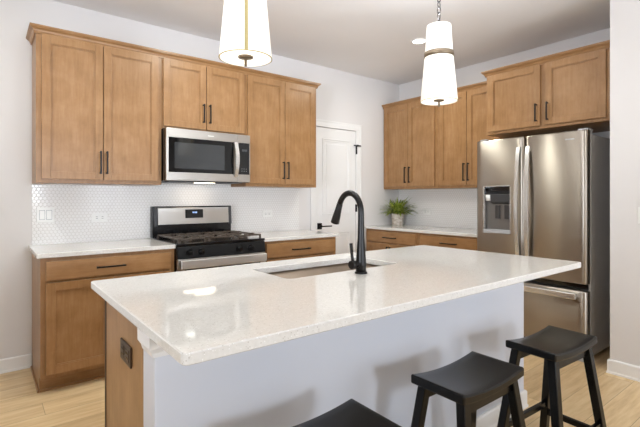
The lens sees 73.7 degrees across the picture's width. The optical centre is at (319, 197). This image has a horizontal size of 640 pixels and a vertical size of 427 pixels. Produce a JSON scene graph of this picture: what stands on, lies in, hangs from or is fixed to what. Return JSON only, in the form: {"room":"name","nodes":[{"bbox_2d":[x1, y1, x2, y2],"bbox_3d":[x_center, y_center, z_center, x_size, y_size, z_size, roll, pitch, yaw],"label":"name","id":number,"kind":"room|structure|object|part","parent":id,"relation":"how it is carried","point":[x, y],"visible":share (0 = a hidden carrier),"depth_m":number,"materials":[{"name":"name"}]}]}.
{"room":"kitchen","nodes":[
{"label":"kitchen","id":0,"kind":"room"},
{"bbox_2d":[0,0,398,358],"bbox_3d":[-1.913,-0.121,3.475,7.730,2.785,0.120,0,0,-38],"label":"wall","id":1,"kind":"structure","parent":0,"point":[341,96],"depth_m":3.22,"materials":[{"name":"paint"}]},
{"bbox_2d":[0,354,31,373],"bbox_3d":[-3.533,1.221,2.111,3.497,0.100,0.019,0,0,-38],"label":"baseboard","id":2,"kind":"structure","parent":1,"relation":"attached to","point":[11,364],"depth_m":3.13,"materials":[{"name":"white wood"}]},
{"bbox_2d":[32,33,160,185],"bbox_3d":[-1.713,-0.638,3.326,0.859,1.071,0.360,0,0,-38],"label":"upper cabinet","id":3,"kind":"object","parent":1,"relation":"attached to","point":[96,109],"visible":1,"depth_m":3.17,"materials":[{"name":"brown wood"}]},
{"bbox_3d":[-1.789,-0.634,3.094,0.388,1.007,0.022,0,0,-38],"label":"door","id":4,"kind":"part","parent":3,"relation":"part of","materials":[{"name":"brown wood"}]},
{"bbox_3d":[-1.634,-0.261,3.180,0.011,0.171,0.034,0,0,-38],"label":"handle","id":5,"kind":"part","parent":3,"relation":"part of","materials":[{"name":"black metal"}]},
{"bbox_3d":[-1.599,-0.261,3.207,0.011,0.171,0.034,0,0,-38],"label":"handle","id":6,"kind":"part","parent":3,"relation":"part of","materials":[{"name":"black metal"}]},
{"bbox_3d":[-1.474,-0.634,3.342,0.402,1.007,0.022,0,0,-38],"label":"door","id":7,"kind":"part","parent":3,"relation":"part of","materials":[{"name":"brown wood"}]},
{"bbox_2d":[26,22,320,88],"bbox_3d":[-1.090,-1.168,3.828,2.536,0.054,0.342,0,0,-38],"label":"crown molding","id":8,"kind":"structure","parent":3,"relation":"attached to","point":[33,28],"depth_m":3.43,"materials":[{"name":"brown wood"}]},
{"bbox_2d":[32,183,298,244],"bbox_3d":[-1.197,0.114,3.958,2.452,0.486,0.006,0,0,-38],"label":"tile backsplash","id":9,"kind":"structure","parent":1,"relation":"attached to","point":[127,207],"depth_m":3.65,"materials":[{"name":"white tile"}]},
{"bbox_2d":[36,207,54,222],"bbox_3d":[-2.088,0.135,3.246,0.116,0.115,0.009,0,0,-38],"label":"light switch","id":10,"kind":"object","parent":9,"relation":"attached to","point":[47,214],"visible":1,"depth_m":3.25,"materials":[{"name":"white plastic"}]},
{"bbox_2d":[92,213,106,221],"bbox_3d":[-1.795,0.164,3.477,0.115,0.072,0.008,0,0,-38],"label":"electrical outlet","id":11,"kind":"object","parent":9,"relation":"attached to","point":[96,217],"visible":1,"depth_m":3.48,"materials":[{"name":"white plastic"}]},
{"bbox_2d":[263,210,271,216],"bbox_3d":[-0.548,0.171,4.459,0.115,0.072,0.008,0,0,-38],"label":"electrical outlet","id":12,"kind":"object","parent":9,"relation":"attached to","point":[266,213],"visible":1,"depth_m":4.46,"materials":[{"name":"white plastic"}]},
{"bbox_2d":[161,58,245,134],"bbox_3d":[-1.072,-0.871,3.830,0.771,0.607,0.360,0,0,-38],"label":"upper cabinet","id":13,"kind":"object","parent":1,"relation":"attached to","point":[193,96],"visible":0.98,"depth_m":3.68,"materials":[{"name":"brown wood"}]},
{"bbox_3d":[-1.140,-0.863,3.605,0.366,0.551,0.022,0,0,-38],"label":"door","id":14,"kind":"part","parent":13,"relation":"part of","materials":[{"name":"brown wood"}]},
{"bbox_2d":[161,127,249,183],"bbox_3d":[-1.042,-0.344,3.793,0.760,0.441,0.442,0,0,-38],"label":"microwave","id":15,"kind":"object","parent":13,"relation":"attached to","point":[187,156],"visible":0.96,"depth_m":3.63,"materials":[{"name":"silver metal"}]},
{"bbox_3d":[-0.739,-0.337,3.782,0.034,0.312,0.050,0,0,-38],"label":"handle","id":16,"kind":"part","parent":15,"relation":"part of","materials":[{"name":"metal"}]},
{"bbox_3d":[-0.696,-0.350,3.865,0.127,0.426,0.027,0,0,-38],"label":"control panel","id":17,"kind":"part","parent":15,"relation":"part of","materials":[{"name":"metal"}]},
{"bbox_3d":[-0.696,-0.347,3.865,0.110,0.283,0.025,0,0,-38],"label":"keypad glass","id":18,"kind":"part","parent":15,"relation":"part of","materials":[{"name":"black glass"}]},
{"bbox_3d":[-0.955,-0.723,3.715,0.011,0.164,0.034,0,0,-38],"label":"handle","id":19,"kind":"part","parent":13,"relation":"part of","materials":[{"name":"black metal"}]},
{"bbox_3d":[-0.848,-0.863,3.834,0.364,0.551,0.022,0,0,-38],"label":"door","id":20,"kind":"part","parent":13,"relation":"part of","materials":[{"name":"brown wood"}]},
{"bbox_2d":[231,75,315,187],"bbox_3d":[-0.443,-0.638,4.326,0.828,1.071,0.360,0,0,-38],"label":"upper cabinet","id":21,"kind":"object","parent":1,"relation":"attached to","point":[280,116],"visible":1,"depth_m":4.19,"materials":[{"name":"brown wood"}]},
{"bbox_3d":[-0.514,-0.634,4.097,0.408,1.007,0.022,0,0,-38],"label":"door","id":22,"kind":"part","parent":21,"relation":"part of","materials":[{"name":"brown wood"}]},
{"bbox_3d":[-0.314,-0.265,4.219,0.011,0.172,0.034,0,0,-38],"label":"handle","id":23,"kind":"part","parent":21,"relation":"part of","materials":[{"name":"black metal"}]},
{"bbox_3d":[-0.203,-0.634,4.342,0.371,1.007,0.022,0,0,-38],"label":"door","id":24,"kind":"part","parent":21,"relation":"part of","materials":[{"name":"brown wood"}]},
{"bbox_2d":[310,119,361,251],"bbox_3d":[0.201,0.190,5.049,0.780,2.163,0.022,0,0,-38],"label":"trim","id":25,"kind":"structure","parent":1,"relation":"attached to","point":[322,123],"depth_m":5.19,"materials":[{"name":"white wood"}]},
{"bbox_2d":[316,127,360,253],"bbox_3d":[0.224,0.225,5.069,0.684,2.069,0.106,0,0,-38],"label":"door","id":26,"kind":"structure","parent":1,"relation":"in","point":[335,148],"depth_m":5.06,"materials":[{"name":"white wood"}]},
{"bbox_3d":[0.055,0.331,4.912,0.170,0.070,0.068,0,0,-38],"label":"handle","id":27,"kind":"part","parent":26,"relation":"part of","materials":[{"name":"black metal"}]},
{"bbox_3d":[0.194,0.183,5.058,0.420,1.735,0.011,0,0,-38],"label":"panel","id":28,"kind":"part","parent":26,"relation":"part of","materials":[{"name":"white wood"}]},
{"bbox_2d":[0,346,639,426],"bbox_3d":[0.241,1.311,0.641,7.850,0.080,7.240,0,0,-38],"label":"floor","id":29,"kind":"structure","parent":0,"point":[80,404],"depth_m":2.70,"materials":[{"name":"brown wood"}]},
{"bbox_2d":[30,249,173,392],"bbox_3d":[-1.624,0.830,3.201,0.870,0.882,0.664,0,0,-38],"label":"base cabinet","id":30,"kind":"object","parent":29,"relation":"on","point":[68,316],"visible":0.45,"depth_m":2.85,"materials":[{"name":"brown wood"}]},
{"bbox_3d":[-1.654,1.263,3.238,0.868,0.016,0.523,0,0,-38],"label":"shoe moulding","id":31,"kind":"part","parent":30,"relation":"part of","materials":[{"name":"brown wood"}]},
{"bbox_3d":[-1.600,0.846,2.855,0.397,0.590,0.022,0,0,-38],"label":"door","id":32,"kind":"part","parent":30,"relation":"part of","materials":[{"name":"brown wood"}]},
{"bbox_2d":[28,238,175,258],"bbox_3d":[-1.636,0.373,3.210,0.882,0.030,0.637,0,0,-38],"label":"countertop","id":33,"kind":"structure","parent":30,"relation":"on","point":[132,245],"depth_m":3.07,"materials":[{"name":"white stone"}]},
{"bbox_3d":[-1.441,0.475,2.979,0.800,0.124,0.022,0,0,-38],"label":"drawer","id":34,"kind":"part","parent":30,"relation":"part of","materials":[{"name":"brown wood"}]},
{"bbox_3d":[-1.440,0.475,2.945,0.188,0.011,0.034,0,0,-38],"label":"handle","id":35,"kind":"part","parent":30,"relation":"part of","materials":[{"name":"black metal"}]},
{"bbox_3d":[-1.283,0.846,3.104,0.397,0.590,0.022,0,0,-38],"label":"door","id":36,"kind":"part","parent":30,"relation":"part of","materials":[{"name":"brown wood"}]},
{"bbox_2d":[150,205,266,271],"bbox_3d":[-0.961,0.675,3.687,0.772,1.192,0.708,0,0,-38],"label":"range","id":37,"kind":"object","parent":29,"relation":"on","point":[203,237],"visible":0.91,"depth_m":3.62,"materials":[{"name":"black metal"}]},
{"bbox_3d":[-0.991,0.421,3.258,0.051,0.051,0.044,0,0,-38],"label":"knob","id":38,"kind":"part","parent":37,"relation":"part of","materials":[{"name":"black plastic"}]},
{"bbox_3d":[-1.142,0.165,3.895,0.664,0.148,0.022,0,0,-38],"label":"steel panel","id":39,"kind":"part","parent":37,"relation":"part of","materials":[{"name":"silver metal"}]},
{"bbox_3d":[-1.145,0.147,3.886,0.165,0.077,0.012,0,0,-38],"label":"control glass","id":40,"kind":"part","parent":37,"relation":"part of","materials":[{"name":"black glass"}]},
{"bbox_3d":[-0.917,0.421,3.317,0.051,0.051,0.044,0,0,-38],"label":"knob","id":41,"kind":"part","parent":37,"relation":"part of","materials":[{"name":"black plastic"}]},
{"bbox_2d":[153,235,264,246],"bbox_3d":[-0.958,0.364,3.686,0.768,0.022,0.579,0,0,-38],"label":"cooktop","id":42,"kind":"object","parent":37,"relation":"in","point":[237,240],"depth_m":3.50,"materials":[{"name":"black metal"}]},
{"bbox_3d":[-0.779,0.753,3.459,0.764,0.565,0.027,0,0,-38],"label":"oven door","id":43,"kind":"part","parent":37,"relation":"part of","materials":[{"name":"metal"}]},
{"bbox_3d":[-0.778,0.422,3.458,0.764,0.091,0.031,0,0,-38],"label":"knob panel","id":44,"kind":"part","parent":37,"relation":"part of","materials":[{"name":"black metal"}]},
{"bbox_3d":[-0.747,0.509,3.418,0.740,0.068,0.020,0,0,-38],"label":"handle","id":45,"kind":"part","parent":37,"relation":"part of","materials":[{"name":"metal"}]},
{"bbox_3d":[-0.659,0.421,3.519,0.051,0.051,0.044,0,0,-38],"label":"knob","id":46,"kind":"part","parent":37,"relation":"part of","materials":[{"name":"black plastic"}]},
{"bbox_3d":[-0.577,0.421,3.584,0.051,0.051,0.044,0,0,-38],"label":"knob","id":47,"kind":"part","parent":37,"relation":"part of","materials":[{"name":"black plastic"}]},
{"bbox_2d":[265,237,335,261],"bbox_3d":[-0.343,0.830,4.209,0.837,0.882,0.664,0,0,-38],"label":"base cabinet","id":48,"kind":"object","parent":29,"relation":"on","point":[312,247],"visible":0.26,"depth_m":3.96,"materials":[{"name":"brown wood"}]},
{"bbox_3d":[-0.320,0.846,3.862,0.385,0.590,0.022,0,0,-38],"label":"door","id":49,"kind":"part","parent":48,"relation":"part of","materials":[{"name":"brown wood"}]},
{"bbox_2d":[241,230,338,241],"bbox_3d":[-0.345,0.373,4.226,0.860,0.030,0.637,0,0,-38],"label":"countertop","id":50,"kind":"structure","parent":48,"relation":"on","point":[269,236],"depth_m":4.11,"materials":[{"name":"white stone"}]},
{"bbox_3d":[-0.012,0.846,4.104,0.385,0.590,0.022,0,0,-38],"label":"door","id":51,"kind":"part","parent":48,"relation":"part of","materials":[{"name":"brown wood"}]},
{"bbox_2d":[105,282,528,426],"bbox_3d":[0.183,0.830,2.167,2.230,0.882,0.674,0,0,-38],"label":"kitchen island","id":52,"kind":"object","parent":29,"relation":"on","point":[372,363],"visible":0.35,"depth_m":1.65,"materials":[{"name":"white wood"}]},
{"bbox_3d":[-0.705,0.830,1.539,0.018,0.882,0.522,0,0,-38],"label":"panel","id":53,"kind":"part","parent":52,"relation":"part of","materials":[{"name":"brown wood"}]},
{"bbox_2d":[120,338,131,368],"bbox_3d":[-0.672,0.537,1.475,0.009,0.071,0.136,0,0,-38],"label":"electrical outlet","id":54,"kind":"object","parent":52,"relation":"attached to","point":[125,348],"visible":1,"depth_m":1.46,"materials":[{"name":"brown plastic"}]},
{"bbox_2d":[121,344,123,357],"bbox_3d":[-0.693,0.537,1.497,0.002,0.040,0.040,0,0,-38],"label":"receptacle","id":55,"kind":"object","parent":54,"relation":"attached to","point":[122,345],"depth_m":1.49,"materials":[{"name":"black plastic"}]},
{"bbox_2d":[125,348,128,362],"bbox_3d":[-0.656,0.537,1.450,0.002,0.040,0.040,0,0,-38],"label":"receptacle","id":56,"kind":"object","parent":54,"relation":"attached to","point":[126,349],"depth_m":1.45,"materials":[{"name":"black plastic"}]},
{"bbox_3d":[0.354,0.427,1.950,2.230,0.076,0.122,0,0,-38],"label":"cap moulding","id":57,"kind":"part","parent":52,"relation":"part of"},
{"bbox_2d":[91,245,580,365],"bbox_3d":[0.234,0.373,2.094,2.245,0.030,1.087,0,0,-38],"label":"island countertop","id":58,"kind":"structure","parent":52,"relation":"on","point":[199,315],"depth_m":1.59,"materials":[{"name":"white stone"}]},
{"bbox_2d":[267,263,378,278],"bbox_3d":[0.042,0.494,2.221,0.743,0.212,0.356,0,0,-38],"label":"sink","id":59,"kind":"object","parent":58,"relation":"in","point":[312,271],"visible":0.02,"depth_m":2.38,"materials":[{"name":"metal"}]},
{"bbox_2d":[331,190,366,273],"bbox_3d":[0.124,0.162,2.075,0.094,0.393,0.242,0,0,-38],"label":"kitchen faucet","id":60,"kind":"object","parent":58,"relation":"on","point":[359,264],"visible":1,"depth_m":2.00,"materials":[{"name":"black metal"}]},
{"bbox_3d":[0.149,0.260,1.992,0.016,0.091,0.036,0,0,-22],"label":"lever","id":61,"kind":"part","parent":60,"relation":"part of","materials":[{"name":"black metal"}]},
{"bbox_3d":[0.351,1.221,1.954,2.228,0.100,0.131,0,0,-38],"label":"baseboard","id":62,"kind":"part","parent":52,"relation":"part of","materials":[{"name":"white wood"}]},
{"bbox_2d":[293,399,400,426],"bbox_3d":[0.014,0.966,1.197,0.479,0.610,0.339,0,0,-37],"label":"bar stool","id":63,"kind":"object","parent":29,"relation":"on","point":[351,413],"visible":1,"depth_m":1.29,"materials":[{"name":"black paint"}]},
{"bbox_2d":[366,228,418,250],"bbox_3d":[1.058,0.830,5.207,0.674,0.882,0.827,0,0,-38],"label":"base cabinet","id":64,"kind":"object","parent":29,"relation":"on","point":[376,239],"visible":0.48,"depth_m":5.03,"materials":[{"name":"brown wood"}]},
{"bbox_3d":[0.707,0.846,5.181,0.022,0.590,0.380,0,0,-38],"label":"door","id":65,"kind":"part","parent":64,"relation":"part of","materials":[{"name":"brown wood"}]},
{"bbox_3d":[0.826,0.473,5.029,0.022,0.128,0.765,0,0,-38],"label":"drawer","id":66,"kind":"part","parent":64,"relation":"part of","materials":[{"name":"brown wood"}]},
{"bbox_3d":[0.945,0.846,4.878,0.022,0.590,0.379,0,0,-38],"label":"door","id":67,"kind":"part","parent":64,"relation":"part of","materials":[{"name":"brown wood"}]},
{"bbox_2d":[365,224,476,236],"bbox_3d":[1.314,0.373,4.905,0.647,0.030,1.620,0,0,-38],"label":"countertop","id":68,"kind":"structure","parent":64,"relation":"on","point":[467,232],"depth_m":4.76,"materials":[{"name":"white stone"}]},
{"bbox_2d":[381,196,417,224],"bbox_3d":[1.014,0.169,5.420,0.459,0.376,0.423,0,0,-38],"label":"potted plant","id":69,"kind":"object","parent":68,"relation":"on","point":[397,210],"visible":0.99,"depth_m":5.43,"materials":[{"name":"green plant"}]},
{"bbox_3d":[0.999,0.283,5.500,0.158,0.148,0.158,0,0,-38],"label":"pot","id":70,"kind":"part","parent":69,"relation":"part of","materials":[{"name":"white ceramic"}]},
{"bbox_2d":[419,233,476,250],"bbox_3d":[1.558,0.830,4.571,0.674,0.882,0.788,0,0,-38],"label":"base cabinet","id":71,"kind":"object","parent":29,"relation":"on","point":[449,241],"visible":0.16,"depth_m":4.38,"materials":[{"name":"brown wood"}]},
{"bbox_2d":[411,351,525,426],"bbox_3d":[0.567,0.966,1.629,0.479,0.610,0.339,0,0,-38],"label":"bar stool","id":72,"kind":"object","parent":29,"relation":"on","point":[475,380],"visible":1,"depth_m":1.59,"materials":[{"name":"black paint"}]},
{"bbox_3d":[0.345,0.987,1.605,0.142,0.569,0.048,0,0,10],"label":"leg","id":73,"kind":"part","parent":72,"relation":"part of","materials":[{"name":"black paint"}]},
{"bbox_3d":[0.488,0.987,1.420,0.048,0.569,0.142,0,0,5],"label":"leg","id":74,"kind":"part","parent":72,"relation":"part of","materials":[{"name":"black paint"}]},
{"bbox_3d":[0.646,0.987,1.837,0.048,0.569,0.142,0,0,5],"label":"leg","id":75,"kind":"part","parent":72,"relation":"part of","materials":[{"name":"black paint"}]},
{"bbox_3d":[0.789,0.987,1.652,0.142,0.569,0.048,0,0,10],"label":"leg","id":76,"kind":"part","parent":72,"relation":"part of","materials":[{"name":"black paint"}]},
{"bbox_2d":[477,128,609,361],"bbox_3d":[2.018,0.368,3.825,0.829,1.806,0.928,0,0,-38],"label":"refrigerator","id":77,"kind":"object","parent":29,"relation":"on","point":[543,195],"visible":0.59,"depth_m":3.47,"materials":[{"name":"grey metal"}]},
{"bbox_3d":[1.605,-0.065,3.834,0.042,0.069,0.242,0,0,-38],"label":"control glass","id":78,"kind":"part","parent":77,"relation":"part of","materials":[{"name":"black glass"}]},
{"bbox_3d":[1.615,0.075,3.817,0.062,1.188,0.443,0,0,-38],"label":"door","id":79,"kind":"part","parent":77,"relation":"part of","materials":[{"name":"metal"}]},
{"bbox_3d":[1.685,0.071,3.638,0.074,1.000,0.034,0,0,-38],"label":"handle","id":80,"kind":"part","parent":77,"relation":"part of","materials":[{"name":"metal"}]},
{"bbox_3d":[1.736,0.071,3.573,0.074,1.000,0.034,0,0,-38],"label":"handle","id":81,"kind":"part","parent":77,"relation":"part of","materials":[{"name":"metal"}]},
{"bbox_3d":[1.731,0.760,3.582,0.070,0.050,0.780,0,0,-38],"label":"handle","id":82,"kind":"part","parent":77,"relation":"part of","materials":[{"name":"metal"}]},
{"bbox_3d":[1.765,0.952,3.627,0.062,0.458,0.928,0,0,-38],"label":"freezer drawer","id":83,"kind":"part","parent":77,"relation":"part of","materials":[{"name":"metal"}]},
{"bbox_3d":[1.904,0.075,3.450,0.062,1.188,0.479,0,0,-38],"label":"door","id":84,"kind":"part","parent":77,"relation":"part of","materials":[{"name":"metal"}]},
{"bbox_2d":[497,325,606,426],"bbox_3d":[1.089,0.966,2.004,0.479,0.610,0.339,0,0,-35],"label":"bar stool","id":85,"kind":"object","parent":29,"relation":"on","point":[559,348],"visible":1,"depth_m":1.99,"materials":[{"name":"black paint"}]},
{"bbox_3d":[0.866,0.987,1.989,0.142,0.569,0.048,0,0,12],"label":"leg","id":86,"kind":"part","parent":85,"relation":"part of","materials":[{"name":"black paint"}]},
{"bbox_3d":[1.176,0.987,2.209,0.048,0.569,0.142,0,0,7],"label":"leg","id":87,"kind":"part","parent":85,"relation":"part of","materials":[{"name":"black paint"}]},
{"bbox_3d":[1.089,0.685,2.004,0.402,0.048,0.230,0,0,-35],"label":"seat","id":88,"kind":"part","parent":85,"relation":"part of","materials":[{"name":"black paint"}]},
{"bbox_3d":[1.002,0.987,1.798,0.048,0.569,0.142,0,0,7],"label":"leg","id":89,"kind":"part","parent":85,"relation":"part of","materials":[{"name":"black paint"}]},
{"bbox_3d":[1.312,0.987,2.018,0.142,0.569,0.048,0,0,12],"label":"leg","id":90,"kind":"part","parent":85,"relation":"part of","materials":[{"name":"black paint"}]},
{"bbox_2d":[52,0,609,84],"bbox_3d":[0.241,-1.564,0.641,7.850,0.100,7.240,0,0,-38],"label":"ceiling","id":91,"kind":"structure","parent":0,"point":[367,38],"depth_m":3.74,"materials":[{"name":"paint"}]},
{"bbox_2d":[219,0,271,66],"bbox_3d":[-0.295,-1.016,1.694,0.210,0.994,0.210,0,0,-38],"label":"pendant light","id":92,"kind":"object","parent":91,"relation":"hanging from","point":[245,35],"visible":1,"depth_m":1.62,"materials":[{"name":"white fabric"}]},
{"bbox_2d":[220,50,270,63],"bbox_3d":[-0.295,-0.561,1.694,0.200,0.004,0.200,0,0,-38],"label":"diffuser","id":93,"kind":"object","parent":92,"relation":"attached to","point":[226,56],"depth_m":1.69,"materials":[{"name":"white"}]},
{"bbox_2d":[411,38,425,43],"bbox_3d":[0.959,-1.510,4.131,0.160,0.006,0.160,0,0,-38],"label":"recessed light","id":94,"kind":"object","parent":91,"relation":"in","point":[417,40],"visible":0.93,"depth_m":4.13,"materials":[{"name":"white"}]},
{"bbox_2d":[420,0,457,106],"bbox_3d":[0.684,-1.016,2.452,0.210,0.994,0.210,0,0,-38],"label":"pendant light","id":95,"kind":"object","parent":91,"relation":"hanging from","point":[439,87],"visible":1,"depth_m":2.38,"materials":[{"name":"white metal"}]},
{"bbox_3d":[0.684,-0.906,2.452,0.155,0.157,0.155,0,0,-38],"label":"lamp shade","id":96,"kind":"part","parent":95,"relation":"part of","materials":[{"name":"white"}]},
{"bbox_3d":[0.684,-0.678,2.452,0.208,0.254,0.208,0,0,-38],"label":"lamp shade","id":97,"kind":"part","parent":95,"relation":"part of","materials":[{"name":"white"}]},
{"bbox_3d":[0.684,-1.254,2.452,0.020,0.473,0.020,0,0,7],"label":"chain","id":98,"kind":"part","parent":95,"relation":"part of","materials":[{"name":"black metal"}]},
{"bbox_2d":[422,98,456,103],"bbox_3d":[0.684,-0.561,2.452,0.200,0.004,0.200,0,0,-38],"label":"diffuser","id":99,"kind":"object","parent":95,"relation":"attached to","point":[424,100],"depth_m":2.46,"materials":[{"name":"white glass"}]},
{"bbox_2d":[399,28,609,226],"bbox_3d":[1.994,-0.121,4.664,0.120,2.785,2.844,0,0,-38],"label":"wall","id":100,"kind":"structure","parent":0,"point":[468,75],"depth_m":4.54,"materials":[{"name":"paint"}]},
{"bbox_2d":[384,102,443,189],"bbox_3d":[1.188,-0.638,5.297,0.360,1.071,0.846,0,0,-38],"label":"upper cabinet","id":101,"kind":"object","parent":100,"relation":"attached to","point":[410,130],"visible":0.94,"depth_m":5.18,"materials":[{"name":"brown wood"}]},
{"bbox_3d":[0.959,-0.635,5.369,0.022,1.005,0.384,0,0,-38],"label":"door","id":102,"kind":"part","parent":101,"relation":"part of","materials":[{"name":"brown wood"}]},
{"bbox_3d":[1.201,-0.635,5.062,0.022,1.005,0.386,0,0,-38],"label":"door","id":103,"kind":"part","parent":101,"relation":"part of","materials":[{"name":"brown wood"}]},
{"bbox_2d":[399,188,476,228],"bbox_3d":[1.571,0.128,5.097,0.006,0.460,1.640,0,0,-38],"label":"tile backsplash","id":104,"kind":"structure","parent":100,"relation":"attached to","point":[456,208],"depth_m":5.19,"materials":[{"name":"white tile"}]},
{"bbox_2d":[423,209,430,214],"bbox_3d":[1.346,0.181,5.371,0.008,0.072,0.115,0,0,-38],"label":"electrical outlet","id":105,"kind":"object","parent":104,"relation":"attached to","point":[425,211],"visible":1,"depth_m":5.36,"materials":[{"name":"white plastic"}]},
{"bbox_2d":[438,87,504,188],"bbox_3d":[1.692,-0.638,4.657,0.360,1.071,0.781,0,0,-38],"label":"upper cabinet","id":106,"kind":"object","parent":100,"relation":"attached to","point":[462,124],"visible":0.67,"depth_m":4.61,"materials":[{"name":"brown wood"}]},
{"bbox_3d":[1.468,-0.635,4.722,0.022,1.005,0.351,0,0,-38],"label":"door","id":107,"kind":"part","parent":106,"relation":"part of","materials":[{"name":"brown wood"}]},
{"bbox_3d":[1.574,-0.273,4.543,0.034,0.192,0.011,0,0,-38],"label":"handle","id":108,"kind":"part","parent":106,"relation":"part of","materials":[{"name":"black metal"}]},
{"bbox_3d":[1.694,-0.635,4.435,0.022,1.005,0.367,0,0,-38],"label":"door","id":109,"kind":"part","parent":106,"relation":"part of","materials":[{"name":"brown wood"}]},
{"bbox_2d":[487,48,609,137],"bbox_3d":[2.136,-0.882,3.831,0.684,0.583,1.049,0,0,-38],"label":"upper cabinet","id":110,"kind":"object","parent":100,"relation":"attached to","point":[572,93],"visible":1,"depth_m":3.59,"materials":[{"name":"brown wood"}]},
{"bbox_2d":[382,40,609,109],"bbox_3d":[1.523,-1.168,4.390,0.372,0.054,2.688,0,0,-38],"label":"crown molding","id":111,"kind":"structure","parent":110,"relation":"on","point":[605,44],"depth_m":3.76,"materials":[{"name":"brown wood"}]},
{"bbox_3d":[1.742,-0.877,3.852,0.022,0.521,0.482,0,0,-38],"label":"door","id":112,"kind":"part","parent":110,"relation":"part of","materials":[{"name":"brown wood"}]},
{"bbox_3d":[1.852,-0.728,3.667,0.034,0.154,0.011,0,0,-38],"label":"handle","id":113,"kind":"part","parent":110,"relation":"part of","materials":[{"name":"black metal"}]},
{"bbox_3d":[1.910,-0.728,3.593,0.034,0.154,0.011,0,0,-38],"label":"handle","id":114,"kind":"part","parent":110,"relation":"part of","materials":[{"name":"black metal"}]},
{"bbox_3d":[2.057,-0.877,3.452,0.022,0.521,0.453,0,0,-38],"label":"door","id":115,"kind":"part","parent":110,"relation":"part of","materials":[{"name":"brown wood"}]},
{"bbox_2d":[610,0,639,366],"bbox_3d":[3.749,-0.121,1.668,0.827,2.785,4.276,0,0,-38],"label":"wall","id":116,"kind":"structure","parent":0,"point":[624,14],"depth_m":3.02,"materials":[{"name":"paint"}]},
{"bbox_2d":[606,358,639,381],"bbox_3d":[3.430,1.221,1.429,0.069,0.100,4.295,0,0,-38],"label":"baseboard","id":117,"kind":"structure","parent":116,"relation":"attached to","point":[629,371],"depth_m":3.02,"materials":[{"name":"white wood"}]},
{"bbox_2d":[638,207,639,223],"bbox_3d":[2.227,0.123,2.925,0.008,0.116,0.079,0,0,-38],"label":"light switch","id":118,"kind":"object","parent":116,"relation":"attached to","point":[638,207],"visible":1,"depth_m":2.95,"materials":[{"name":"white plastic"}]}
]}

